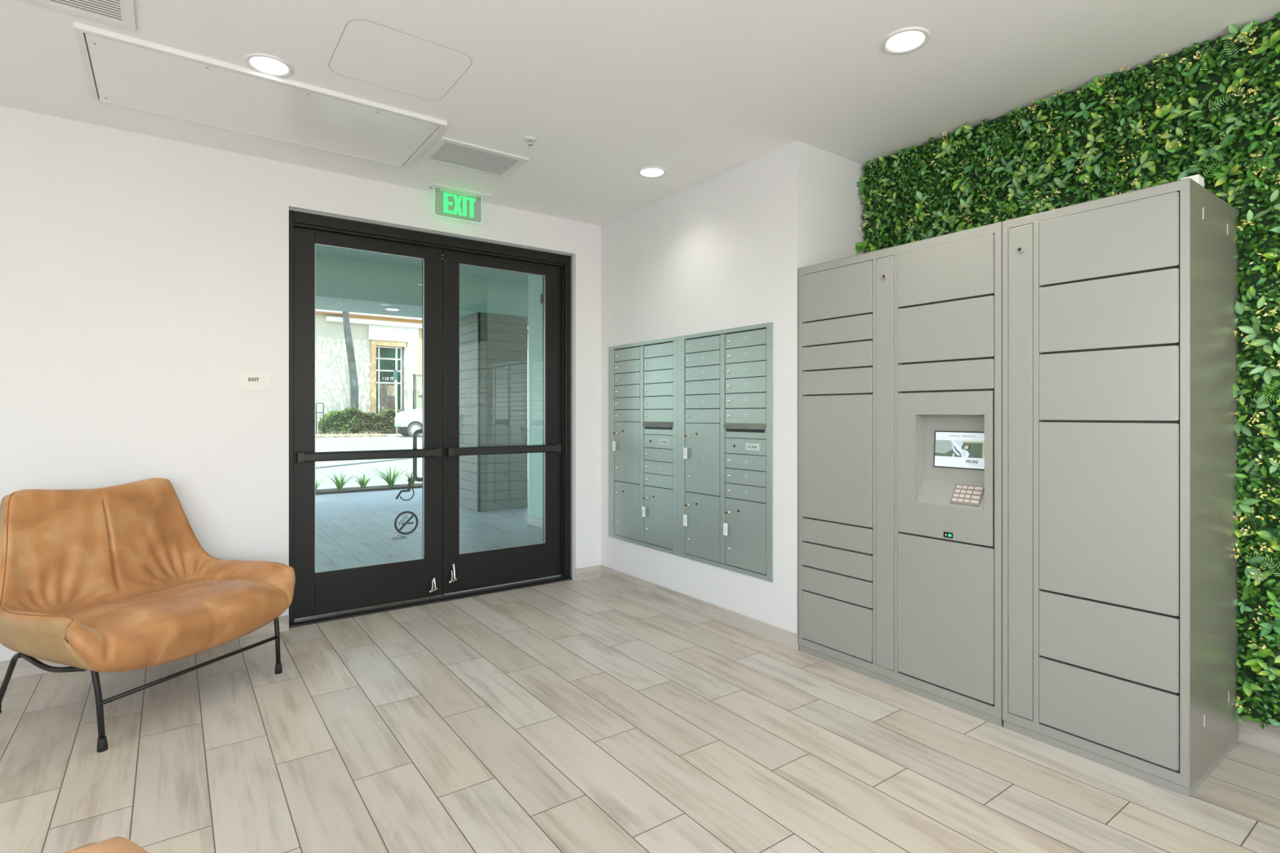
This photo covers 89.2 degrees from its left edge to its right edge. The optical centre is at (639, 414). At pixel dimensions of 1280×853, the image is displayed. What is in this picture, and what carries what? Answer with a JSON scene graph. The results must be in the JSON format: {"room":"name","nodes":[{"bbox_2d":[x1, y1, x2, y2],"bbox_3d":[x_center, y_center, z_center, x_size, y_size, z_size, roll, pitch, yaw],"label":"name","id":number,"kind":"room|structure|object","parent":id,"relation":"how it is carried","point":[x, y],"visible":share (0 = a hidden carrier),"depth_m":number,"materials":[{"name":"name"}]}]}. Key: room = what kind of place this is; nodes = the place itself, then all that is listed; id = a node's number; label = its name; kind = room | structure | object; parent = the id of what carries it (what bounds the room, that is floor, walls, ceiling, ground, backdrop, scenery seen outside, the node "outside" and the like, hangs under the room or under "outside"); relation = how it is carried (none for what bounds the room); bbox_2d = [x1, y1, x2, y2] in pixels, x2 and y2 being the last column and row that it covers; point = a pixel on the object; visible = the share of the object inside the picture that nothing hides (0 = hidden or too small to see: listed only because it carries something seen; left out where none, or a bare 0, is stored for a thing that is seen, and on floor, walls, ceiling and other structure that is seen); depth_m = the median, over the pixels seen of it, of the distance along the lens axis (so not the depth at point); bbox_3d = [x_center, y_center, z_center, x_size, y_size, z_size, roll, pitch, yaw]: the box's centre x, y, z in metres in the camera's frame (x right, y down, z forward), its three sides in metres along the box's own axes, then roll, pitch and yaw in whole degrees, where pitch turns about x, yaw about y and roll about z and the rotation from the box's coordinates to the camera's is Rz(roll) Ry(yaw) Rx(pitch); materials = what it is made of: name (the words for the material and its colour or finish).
{"room":"apartment mail room","nodes":[
{"label":"apartment mail room","id":0,"kind":"room"},
{"bbox_2d":[0,105,600,661],"bbox_3d":[-2.187,-0.151,3.838,6.000,2.840,0.200,0,0,-36],"label":"wall","id":1,"kind":"structure","parent":0,"point":[140,273],"depth_m":3.50,"materials":[{"name":"white paint"}]},
{"bbox_2d":[0,615,288,680],"bbox_3d":[-3.266,1.224,2.929,2.985,0.090,0.010,0,0,-36],"label":"baseboard","id":2,"kind":"structure","parent":1,"relation":"attached to","point":[23,668],"depth_m":3.17,"materials":[{"name":"tile"}]},
{"bbox_2d":[237,369,271,390],"bbox_3d":[-2.198,-0.194,3.704,0.170,0.115,0.004,0,0,-36],"label":"wall sign","id":3,"kind":"object","parent":1,"relation":"attached to","point":[247,380],"visible":1,"depth_m":3.70,"materials":[{"name":"white plastic"}]},
{"bbox_2d":[293,226,443,620],"bbox_3d":[-1.744,0.056,4.219,0.918,2.383,0.200,0,0,-36],"label":"door","id":4,"kind":"structure","parent":1,"relation":"in","point":[322,593],"depth_m":4.14,"materials":[{"name":"black metal"}]},
{"bbox_2d":[288,576,572,627],"bbox_3d":[-1.343,1.259,4.470,1.937,0.020,0.145,0,0,-36],"label":"threshold","id":5,"kind":"object","parent":1,"relation":"attached to","point":[316,620],"depth_m":4.33,"materials":[{"name":"grey metal"}]},
{"bbox_2d":[288,208,573,624],"bbox_3d":[-1.352,0.025,4.482,1.937,2.486,0.115,0,0,-36],"label":"trim","id":6,"kind":"structure","parent":1,"relation":"attached to","point":[299,220],"depth_m":4.53,"materials":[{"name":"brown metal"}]},
{"bbox_2d":[442,249,561,595],"bbox_3d":[-0.972,0.056,4.728,0.926,2.383,0.121,0,0,-36],"label":"door","id":7,"kind":"structure","parent":1,"relation":"in","point":[472,571],"depth_m":4.71,"materials":[{"name":"black metal"}]},
{"bbox_2d":[575,564,600,581],"bbox_3d":[-0.395,1.224,5.005,0.227,0.090,0.010,0,0,-36],"label":"baseboard","id":8,"kind":"structure","parent":1,"relation":"attached to","point":[584,573],"depth_m":5.00,"materials":[{"name":"tile"}]},
{"bbox_2d":[315,254,528,327],"bbox_3d":[-4.561,-1.701,7.207,11.600,0.760,0.998,0,0,-36],"label":"ceiling","id":9,"kind":"structure","parent":0,"point":[365,286],"depth_m":7.85,"materials":[{"name":"paint"}]},
{"bbox_2d":[384,307,400,311],"bbox_3d":[-3.113,-1.317,8.166,0.190,0.009,0.190,0,0,-36],"label":"recessed light","id":10,"kind":"object","parent":9,"relation":"in","point":[386,308],"visible":1,"depth_m":8.12,"materials":[{"name":"white"}]},
{"bbox_2d":[315,244,528,282],"bbox_3d":[-3.236,-1.831,5.376,11.600,0.100,3.522,0,0,-36],"label":"ceiling","id":11,"kind":"structure","parent":0,"point":[324,251],"depth_m":7.55,"materials":[{"name":"paint"}]},
{"bbox_2d":[315,499,542,571],"bbox_3d":[-4.023,1.294,5.269,10.200,0.050,4.270,0,0,-36],"label":"floor","id":12,"kind":"structure","parent":0,"point":[344,541],"depth_m":6.76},
{"bbox_2d":[459,312,527,511],"bbox_3d":[-2.015,-0.026,8.913,0.712,2.589,0.696,0,0,-36],"label":"column","id":13,"kind":"structure","parent":12,"relation":"on","point":[493,348],"depth_m":8.64,"materials":[{"name":"grey tile"}]},
{"bbox_2d":[528,274,542,518],"bbox_3d":[0.599,-0.256,7.444,2.960,3.050,2.380,0,0,-36],"label":"wall","id":14,"kind":"structure","parent":0,"point":[535,282],"depth_m":7.40,"materials":[{"name":"paint"}]},
{"bbox_2d":[527,515,542,528],"bbox_3d":[-0.605,1.219,6.574,0.012,0.100,2.380,0,0,-36],"label":"baseboard","id":15,"kind":"structure","parent":14,"relation":"attached to","point":[535,521],"depth_m":7.37,"materials":[{"name":"tile"}]},
{"bbox_2d":[540,293,542,303],"bbox_3d":[-1.050,-1.281,7.165,0.040,0.100,0.140,0,0,-36],"label":"sensor","id":16,"kind":"object","parent":14,"relation":"attached to","point":[541,295],"visible":0.24,"depth_m":7.18,"materials":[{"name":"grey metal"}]},
{"bbox_2d":[0,577,1279,852],"bbox_3d":[0.046,1.294,0.751,6.000,0.050,7.680,0,0,-36],"label":"floor","id":17,"kind":"structure","parent":0,"point":[598,714],"depth_m":2.40,"materials":[{"name":"beige tile"}]},
{"bbox_2d":[65,836,148,852],"bbox_3d":[-0.347,0.799,0.025,1.000,0.944,0.845,0,0,28],"label":"lounge chair","id":18,"kind":"object","parent":17,"relation":"on","point":[116,844],"visible":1,"depth_m":0.50,"materials":[{"name":"brown leather"}]},
{"bbox_2d":[0,477,295,752],"bbox_3d":[-2.230,0.799,2.951,0.845,0.944,1.000,0,0,19],"label":"lounge chair","id":19,"kind":"object","parent":17,"relation":"on","point":[114,579],"visible":1,"depth_m":2.86,"materials":[{"name":"brown leather"}]},
{"bbox_2d":[798,221,1003,726],"bbox_3d":[1.391,0.244,3.224,0.596,2.049,1.049,0,0,-36],"label":"locker","id":20,"kind":"object","parent":17,"relation":"on","point":[900,346],"visible":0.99,"depth_m":2.97,"materials":[{"name":"silver metal"}]},
{"bbox_2d":[1002,173,1238,797],"bbox_3d":[1.875,0.227,2.554,0.596,2.084,0.599,0,0,-36],"label":"locker","id":21,"kind":"object","parent":17,"relation":"on","point":[1120,346],"visible":1,"depth_m":2.33,"materials":[{"name":"silver metal"}]},
{"bbox_2d":[0,0,1279,226],"bbox_3d":[0.084,-1.521,0.698,6.000,0.100,7.550,0,0,-36],"label":"ceiling","id":22,"kind":"structure","parent":0,"point":[607,91],"depth_m":2.74,"materials":[{"name":"white paint"}]},
{"bbox_2d":[22,0,136,31],"bbox_3d":[-1.993,-1.466,2.143,0.507,0.010,0.465,0,0,-36],"label":"ceiling vent","id":23,"kind":"object","parent":22,"relation":"in","point":[121,13],"visible":1,"depth_m":2.35,"materials":[{"name":"white metal"}]},
{"bbox_2d":[73,21,447,167],"bbox_3d":[-1.747,-1.460,3.126,1.422,0.022,0.690,0,0,-36],"label":"access cover","id":24,"kind":"object","parent":22,"relation":"attached to","point":[131,72],"visible":1,"depth_m":3.02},
{"bbox_2d":[244,53,293,76],"bbox_3d":[-1.562,-1.468,2.735,0.180,0.007,0.180,0,0,-36],"label":"recessed light","id":25,"kind":"object","parent":22,"relation":"in","point":[265,64],"visible":1,"depth_m":2.73,"materials":[{"name":"white plastic"}]},
{"bbox_2d":[328,19,471,100],"bbox_3d":[-1.009,-1.472,2.731,0.490,0.003,0.485,0,0,-36],"label":"ceiling hatch","id":26,"kind":"object","parent":22,"relation":"attached to","point":[366,51],"visible":1,"depth_m":2.70,"materials":[{"name":"white paint"}]},
{"bbox_2d":[425,182,492,222],"bbox_3d":[-1.190,-1.378,4.292,0.414,0.186,0.117,0,0,-36],"label":"exit sign","id":27,"kind":"object","parent":22,"relation":"hanging from","point":[472,196],"visible":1,"depth_m":4.28,"materials":[{"name":"green plastic"}]},
{"bbox_2d":[420,136,528,178],"bbox_3d":[-0.950,-1.466,3.735,0.507,0.010,0.362,0,0,-36],"label":"ceiling vent","id":28,"kind":"object","parent":22,"relation":"in","point":[446,151],"visible":1,"depth_m":3.72,"materials":[{"name":"white metal"}]},
{"bbox_2d":[523,136,537,146],"bbox_3d":[-0.587,-1.455,3.474,0.072,0.032,0.072,0,0,-36],"label":"sprinkler head","id":29,"kind":"object","parent":22,"relation":"attached to","point":[528,139],"visible":1,"depth_m":3.47},
{"bbox_2d":[637,166,666,177],"bbox_3d":[0.073,-1.468,3.944,0.180,0.007,0.180,0,0,-36],"label":"recessed light","id":30,"kind":"object","parent":22,"relation":"in","point":[646,171],"visible":1,"depth_m":3.93,"materials":[{"name":"white plastic"}]},
{"bbox_2d":[880,26,930,53],"bbox_3d":[1.044,-1.468,2.556,0.180,0.007,0.180,0,0,-36],"label":"recessed light","id":31,"kind":"object","parent":22,"relation":"in","point":[905,40],"visible":1,"depth_m":2.55,"materials":[{"name":"white plastic"}]},
{"bbox_2d":[600,140,864,649],"bbox_3d":[0.573,-0.101,4.502,0.750,2.740,1.958,0,0,-36],"label":"wall","id":32,"kind":"structure","parent":0,"point":[726,250],"depth_m":3.84,"materials":[{"name":"white paint"}]},
{"bbox_2d":[608,336,677,555],"bbox_3d":[0.164,0.212,4.751,0.422,1.451,0.834,0,0,-36],"label":"mailbox","id":33,"kind":"object","parent":32,"relation":"attached to","point":[642,376],"visible":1,"depth_m":4.59,"materials":[{"name":"silver metal"}]},
{"bbox_2d":[612,431,616,450],"bbox_3d":[-0.200,0.205,4.880,0.027,0.143,0.036,0,0,-36],"label":"key","id":34,"kind":"object","parent":33,"relation":"attached to","point":[614,433],"visible":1,"depth_m":4.88,"materials":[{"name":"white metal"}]},
{"bbox_2d":[641,497,645,517],"bbox_3d":[0.022,0.653,4.574,0.027,0.143,0.036,0,0,-36],"label":"key","id":35,"kind":"object","parent":33,"relation":"attached to","point":[643,498],"visible":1,"depth_m":4.57,"materials":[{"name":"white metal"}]},
{"bbox_2d":[642,421,673,426],"bbox_3d":[0.118,0.071,4.467,0.016,0.035,0.357,0,0,-36],"label":"mail slot","id":36,"kind":"object","parent":33,"relation":"attached to","point":[645,424],"depth_m":4.46,"materials":[{"name":"grey metal"}]},
{"bbox_2d":[600,564,796,650],"bbox_3d":[0.268,1.224,4.275,0.010,0.090,1.948,0,0,-36],"label":"baseboard","id":37,"kind":"structure","parent":32,"relation":"attached to","point":[787,638],"depth_m":4.06,"materials":[{"name":"tile"}]},
{"bbox_2d":[677,322,773,582],"bbox_3d":[0.653,0.212,4.074,0.422,1.451,0.833,0,0,-36],"label":"mailbox","id":38,"kind":"object","parent":32,"relation":"attached to","point":[725,377],"visible":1,"depth_m":3.92,"materials":[{"name":"silver metal"}]},
{"bbox_2d":[683,504,687,526],"bbox_3d":[0.289,0.653,4.204,0.027,0.143,0.036,0,0,-36],"label":"key","id":39,"kind":"object","parent":38,"relation":"attached to","point":[685,517],"visible":1,"depth_m":4.20,"materials":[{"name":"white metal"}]},
{"bbox_2d":[683,435,687,458],"bbox_3d":[0.289,0.212,4.204,0.027,0.156,0.036,0,0,-36],"label":"key","id":40,"kind":"object","parent":38,"relation":"attached to","point":[685,450],"visible":1,"depth_m":4.20,"materials":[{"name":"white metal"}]},
{"bbox_2d":[723,511,728,535],"bbox_3d":[0.510,0.655,3.899,0.027,0.147,0.036,0,0,-36],"label":"key","id":41,"kind":"object","parent":38,"relation":"attached to","point":[725,525],"visible":1,"depth_m":3.90,"materials":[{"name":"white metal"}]},
{"bbox_2d":[724,422,766,429],"bbox_3d":[0.607,0.071,3.791,0.016,0.035,0.359,0,0,-36],"label":"mail slot","id":42,"kind":"object","parent":38,"relation":"attached to","point":[726,425],"depth_m":3.78,"materials":[{"name":"grey metal"}]},
{"bbox_3d":[3.009,-0.101,1.667,0.125,2.740,5.492,0,0,-36],"label":"wall","id":43,"kind":"structure","parent":0,"visible":0},
{"bbox_2d":[854,11,1279,728],"bbox_3d":[2.372,-0.172,2.330,0.129,2.708,3.700,0,0,-36],"label":"wall","id":44,"kind":"structure","parent":43,"relation":"attached to","point":[1211,110],"depth_m":2.59,"materials":[{"name":"green plant"}]},
{"bbox_2d":[1236,715,1279,755],"bbox_3d":[2.954,1.218,1.627,0.010,0.102,5.492,0,0,-36],"label":"baseboard","id":45,"kind":"structure","parent":43,"relation":"attached to","point":[1250,733],"depth_m":2.46,"materials":[{"name":"tile"}]},
{"label":"outside","id":46,"kind":"structure","parent":0,"visible":0},
{"bbox_2d":[315,483,422,494],"bbox_3d":[-6.859,1.276,9.191,10.200,0.085,0.490,0,0,-36],"label":"bed","id":47,"kind":"object","parent":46,"point":[399,486],"depth_m":10.76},
{"bbox_2d":[315,478,326,491],"bbox_3d":[-5.207,1.111,10.363,0.190,0.255,0.384,0,0,20],"label":"leaf plant","id":48,"kind":"object","parent":47,"relation":"on","point":[316,485],"visible":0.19,"depth_m":10.40,"materials":[{"name":"green plant"}]},
{"bbox_2d":[327,470,356,490],"bbox_3d":[-4.893,1.065,10.548,0.446,0.346,0.433,0,0,25],"label":"leaf plant","id":49,"kind":"object","parent":47,"relation":"on","point":[340,485],"visible":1,"depth_m":10.52,"materials":[{"name":"green plant"}]},
{"bbox_2d":[353,472,374,488],"bbox_3d":[-4.601,1.105,10.808,0.352,0.267,0.314,0,0,-36],"label":"leaf plant","id":50,"kind":"object","parent":47,"relation":"on","point":[362,482],"visible":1,"depth_m":10.76,"materials":[{"name":"green plant"}]},
{"bbox_2d":[370,466,408,487],"bbox_3d":[-4.241,1.037,10.979,0.625,0.403,0.536,0,0,-36],"label":"leaf plant","id":51,"kind":"object","parent":47,"relation":"on","point":[390,482],"visible":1,"depth_m":10.98,"materials":[{"name":"green plant"}]},
{"bbox_2d":[403,470,419,485],"bbox_3d":[-3.928,1.101,11.237,0.375,0.275,0.287,0,0,-36],"label":"leaf plant","id":52,"kind":"object","parent":47,"relation":"on","point":[413,481],"visible":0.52,"depth_m":11.22,"materials":[{"name":"green plant"}]},
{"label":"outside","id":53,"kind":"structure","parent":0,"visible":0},
{"bbox_2d":[316,430,528,435],"bbox_3d":[-14.876,1.244,42.297,80.000,0.050,4.600,0,0,-36],"label":"bed","id":54,"kind":"object","parent":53,"point":[389,433],"depth_m":41.74,"materials":[{"name":"brown soil"}]},
{"bbox_2d":[315,402,324,434],"bbox_3d":[-18.608,0.283,37.747,0.424,1.872,0.044,0,0,-36],"label":"metal rack","id":55,"kind":"object","parent":54,"relation":"on","point":[317,402],"visible":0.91,"depth_m":37.71,"materials":[{"name":"grey metal"}]},
{"bbox_2d":[342,311,359,433],"bbox_3d":[-17.133,-5.123,37.238,6.573,12.688,8.205,0,0,30],"label":"street tree","id":56,"kind":"object","parent":54,"relation":"on","point":[348,336],"visible":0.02,"depth_m":40.73,"materials":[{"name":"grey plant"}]},
{"bbox_2d":[316,407,404,434],"bbox_3d":[-17.026,0.390,40.213,5.300,1.660,2.024,0,0,-36],"label":"hedge","id":57,"kind":"object","parent":54,"relation":"on","point":[358,420],"visible":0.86,"depth_m":39.49,"materials":[{"name":"green plant"}]},
{"bbox_2d":[393,369,397,433],"bbox_3d":[-15.073,-0.746,40.056,0.255,3.931,0.110,0,0,-36],"label":"street sign","id":58,"kind":"object","parent":54,"relation":"on","point":[395,371],"visible":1,"depth_m":40.03,"materials":[{"name":"white metal"}]},
{"bbox_2d":[413,374,414,409],"bbox_3d":[-14.873,-0.681,42.669,0.086,3.800,0.090,0,0,-36],"label":"pole","id":59,"kind":"object","parent":54,"relation":"on","point":[413,375],"visible":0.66,"depth_m":42.62,"materials":[{"name":"grey metal"}]},
{"bbox_2d":[412,373,422,408],"bbox_3d":[-14.560,-0.731,43.481,1.100,3.900,0.950,0,0,-36],"label":"enclosure","id":60,"kind":"object","parent":54,"relation":"on","point":[418,377],"visible":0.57,"depth_m":43.04,"materials":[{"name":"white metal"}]},
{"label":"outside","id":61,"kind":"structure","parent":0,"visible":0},
{"bbox_2d":[315,487,528,517],"bbox_3d":[-5.995,1.294,7.996,10.200,0.050,2.460,0,0,-36],"label":"pavement","id":62,"kind":"structure","parent":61,"point":[379,501],"depth_m":9.32,"materials":[{"name":"concrete"}]},
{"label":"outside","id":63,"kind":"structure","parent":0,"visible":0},
{"bbox_2d":[315,433,528,489],"bbox_3d":[-26.600,1.319,58.512,100.000,0.100,102.580,0,0,-36],"label":"street","id":64,"kind":"structure","parent":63,"point":[380,442],"depth_m":16.76,"materials":[{"name":"white concrete"}]},
{"bbox_2d":[315,432,389,437],"bbox_3d":[-16.818,1.179,36.262,5.014,0.143,3.680,0,0,-36],"label":"fallen leaves","id":65,"kind":"object","parent":64,"relation":"on","point":[337,434],"visible":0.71,"depth_m":36.36,"materials":[{"name":"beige plant"}]},
{"bbox_2d":[315,457,422,468],"bbox_3d":[-7.458,1.259,15.501,0.160,0.020,17.000,0,0,16],"label":"gutter","id":66,"kind":"object","parent":64,"relation":"on","point":[420,457],"visible":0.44,"depth_m":16.50,"materials":[{"name":"grey concrete"}]},
{"bbox_2d":[315,309,528,433],"bbox_3d":[-20.929,-3.481,43.843,40.000,9.500,7.000,0,0,-36],"label":"building","id":67,"kind":"structure","parent":64,"relation":"on","point":[383,344],"depth_m":42.83,"materials":[{"name":"paint"}]},
{"bbox_2d":[315,431,528,437],"bbox_3d":[-12.634,1.219,39.197,80.000,0.100,0.250,0,0,-36],"label":"kerb","id":68,"kind":"object","parent":64,"relation":"on","point":[527,432],"depth_m":37.02,"materials":[{"name":"beige concrete"}]},
{"bbox_2d":[394,406,460,436],"bbox_3d":[-11.319,0.229,37.352,5.030,2.080,1.820,0,0,-36],"label":"car","id":69,"kind":"object","parent":64,"relation":"on","point":[409,421],"visible":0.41,"depth_m":35.61,"materials":[{"name":"white metal"}]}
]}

